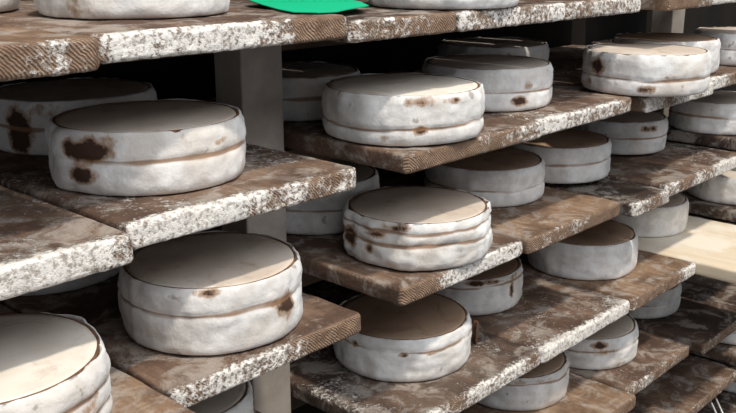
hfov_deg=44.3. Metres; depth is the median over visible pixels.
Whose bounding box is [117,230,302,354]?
cheese wheel
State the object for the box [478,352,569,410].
cheese wheel
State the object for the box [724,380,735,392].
cheese wheel
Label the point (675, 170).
plank
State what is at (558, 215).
plank
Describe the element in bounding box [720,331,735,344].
cheese wheel
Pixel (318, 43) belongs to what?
shelf rail
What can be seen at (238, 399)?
cheese wheel
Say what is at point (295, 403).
shelf rail
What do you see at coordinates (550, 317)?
plank
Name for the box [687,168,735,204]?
cheese wheel
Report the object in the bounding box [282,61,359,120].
cheese wheel
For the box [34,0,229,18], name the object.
cheese wheel
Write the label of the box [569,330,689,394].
plank
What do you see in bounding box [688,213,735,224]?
plank
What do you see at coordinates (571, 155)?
cheese wheel
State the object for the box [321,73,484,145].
cheese wheel
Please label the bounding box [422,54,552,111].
cheese wheel
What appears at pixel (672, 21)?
post
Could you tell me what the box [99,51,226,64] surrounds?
shelf rail
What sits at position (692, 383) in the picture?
plank
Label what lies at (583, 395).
plank
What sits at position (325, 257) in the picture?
plank
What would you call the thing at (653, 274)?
plank
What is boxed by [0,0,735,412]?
wall
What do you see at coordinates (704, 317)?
plank
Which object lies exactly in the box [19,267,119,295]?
cheese wheel
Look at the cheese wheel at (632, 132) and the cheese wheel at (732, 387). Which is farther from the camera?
the cheese wheel at (732, 387)
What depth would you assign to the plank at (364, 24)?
1.28 m
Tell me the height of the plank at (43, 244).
0.036 m
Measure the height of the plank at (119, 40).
0.033 m
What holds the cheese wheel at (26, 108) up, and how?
on the plank at (270, 180)
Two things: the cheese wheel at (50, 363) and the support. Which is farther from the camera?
the support
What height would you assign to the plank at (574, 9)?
0.032 m
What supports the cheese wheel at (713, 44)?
on the plank at (571, 56)
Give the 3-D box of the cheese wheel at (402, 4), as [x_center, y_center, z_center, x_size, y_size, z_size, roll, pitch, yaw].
[0.124,-0.369,1.472,0.250,0.080,0.255,15,22,41]
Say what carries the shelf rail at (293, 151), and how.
attached to the post at (249, 80)
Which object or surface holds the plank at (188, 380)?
on the shelf rail
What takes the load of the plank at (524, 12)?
on the shelf rail
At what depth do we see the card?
1.31 m
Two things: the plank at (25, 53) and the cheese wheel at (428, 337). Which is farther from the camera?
the cheese wheel at (428, 337)
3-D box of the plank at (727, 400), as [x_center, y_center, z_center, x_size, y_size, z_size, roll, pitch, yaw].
[1.096,0.557,3.134,0.628,0.032,0.428,15,22,41]
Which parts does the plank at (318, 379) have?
bark strip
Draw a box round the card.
[249,0,368,12]
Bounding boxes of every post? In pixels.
[214,45,290,412]
[651,9,684,116]
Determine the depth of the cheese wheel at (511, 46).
2.01 m
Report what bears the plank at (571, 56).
on the shelf rail at (293, 151)
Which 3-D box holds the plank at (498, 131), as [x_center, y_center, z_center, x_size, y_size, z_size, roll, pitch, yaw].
[-0.046,-0.156,1.653,0.628,0.032,0.367,15,22,41]
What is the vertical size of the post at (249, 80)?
1.521 m
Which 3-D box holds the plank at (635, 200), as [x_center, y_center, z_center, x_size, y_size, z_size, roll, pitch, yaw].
[0.383,-0.066,2.151,0.637,0.032,0.165,15,22,41]
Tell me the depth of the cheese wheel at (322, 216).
1.63 m
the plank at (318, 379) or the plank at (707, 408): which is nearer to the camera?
the plank at (318, 379)
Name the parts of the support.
rod, rod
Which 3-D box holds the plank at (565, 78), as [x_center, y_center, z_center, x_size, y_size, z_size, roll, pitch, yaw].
[0.451,-0.297,2.160,0.637,0.032,0.330,15,22,41]
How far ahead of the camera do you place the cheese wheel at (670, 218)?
2.39 m
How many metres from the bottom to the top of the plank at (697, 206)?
0.032 m
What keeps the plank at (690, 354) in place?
on the shelf rail
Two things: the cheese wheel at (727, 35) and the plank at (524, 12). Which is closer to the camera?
the plank at (524, 12)
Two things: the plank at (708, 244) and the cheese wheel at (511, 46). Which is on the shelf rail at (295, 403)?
the plank at (708, 244)
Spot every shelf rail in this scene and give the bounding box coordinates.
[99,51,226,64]
[281,10,651,50]
[284,148,335,160]
[291,396,305,410]
[301,272,322,286]
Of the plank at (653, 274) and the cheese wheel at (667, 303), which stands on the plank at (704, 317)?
the cheese wheel at (667, 303)
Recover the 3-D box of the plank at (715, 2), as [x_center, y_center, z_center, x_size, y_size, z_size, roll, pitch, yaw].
[0.670,-0.558,2.337,0.628,0.032,0.379,15,22,41]
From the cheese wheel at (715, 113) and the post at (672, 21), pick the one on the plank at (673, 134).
the cheese wheel at (715, 113)
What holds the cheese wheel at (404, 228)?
on the plank at (325, 257)
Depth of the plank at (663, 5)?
1.88 m
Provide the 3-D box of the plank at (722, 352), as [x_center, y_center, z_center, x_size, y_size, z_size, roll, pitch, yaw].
[1.007,0.355,2.946,0.668,0.032,0.432,15,22,41]
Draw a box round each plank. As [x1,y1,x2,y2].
[0,0,347,63]
[0,26,99,81]
[0,143,355,248]
[0,185,132,300]
[0,249,360,407]
[0,304,194,412]
[199,225,522,305]
[202,98,541,173]
[229,0,455,42]
[290,280,539,412]
[355,0,564,31]
[374,167,619,253]
[383,70,630,135]
[415,66,713,112]
[460,372,635,412]
[470,271,629,362]
[519,0,640,19]
[519,250,695,310]
[545,178,668,216]
[548,45,735,89]
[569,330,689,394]
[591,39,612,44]
[605,145,735,196]
[628,407,648,412]
[634,282,735,353]
[635,355,735,412]
[638,216,735,283]
[640,0,712,10]
[665,140,735,155]
[666,117,735,149]
[679,189,735,221]
[683,274,735,294]
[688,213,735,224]
[689,343,735,366]
[689,353,735,369]
[697,403,735,412]
[709,390,735,411]
[712,0,735,4]
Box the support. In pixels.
[710,397,722,412]
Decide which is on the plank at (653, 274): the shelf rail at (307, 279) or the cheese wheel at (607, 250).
the cheese wheel at (607, 250)
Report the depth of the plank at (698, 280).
2.79 m
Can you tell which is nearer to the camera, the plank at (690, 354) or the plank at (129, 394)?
the plank at (129, 394)
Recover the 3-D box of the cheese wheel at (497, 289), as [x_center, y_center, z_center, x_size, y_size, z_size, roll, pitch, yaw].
[0.213,0.156,1.992,0.254,0.081,0.255,15,22,41]
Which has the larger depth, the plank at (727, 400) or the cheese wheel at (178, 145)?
the plank at (727, 400)
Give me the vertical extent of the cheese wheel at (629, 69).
0.083 m
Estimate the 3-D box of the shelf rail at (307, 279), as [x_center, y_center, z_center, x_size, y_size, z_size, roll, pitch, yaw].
[0.358,-0.021,2.119,0.040,0.034,1.530,15,22,41]
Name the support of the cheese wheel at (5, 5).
on the plank at (119, 40)
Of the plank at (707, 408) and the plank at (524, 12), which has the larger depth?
the plank at (707, 408)
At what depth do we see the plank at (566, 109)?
1.71 m
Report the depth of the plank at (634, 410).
2.37 m
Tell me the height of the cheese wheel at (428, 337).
0.082 m
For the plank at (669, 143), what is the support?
on the shelf rail
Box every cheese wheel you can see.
[0,0,19,11]
[0,77,156,155]
[0,312,112,412]
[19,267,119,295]
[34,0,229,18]
[45,98,245,195]
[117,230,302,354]
[188,381,253,412]
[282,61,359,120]
[286,159,379,234]
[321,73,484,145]
[333,292,471,381]
[342,186,492,270]
[368,0,518,9]
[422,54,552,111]
[424,147,544,207]
[436,257,522,315]
[437,37,548,60]
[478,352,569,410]
[508,128,611,183]
[527,219,637,280]
[564,313,638,369]
[572,111,667,154]
[581,43,711,96]
[611,193,688,236]
[612,32,720,73]
[628,283,681,318]
[668,90,735,134]
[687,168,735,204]
[694,27,735,65]
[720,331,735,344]
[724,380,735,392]
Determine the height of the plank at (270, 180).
0.033 m
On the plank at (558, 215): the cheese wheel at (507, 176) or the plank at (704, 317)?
the cheese wheel at (507, 176)
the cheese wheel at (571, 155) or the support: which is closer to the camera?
the cheese wheel at (571, 155)
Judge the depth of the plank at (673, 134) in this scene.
2.38 m

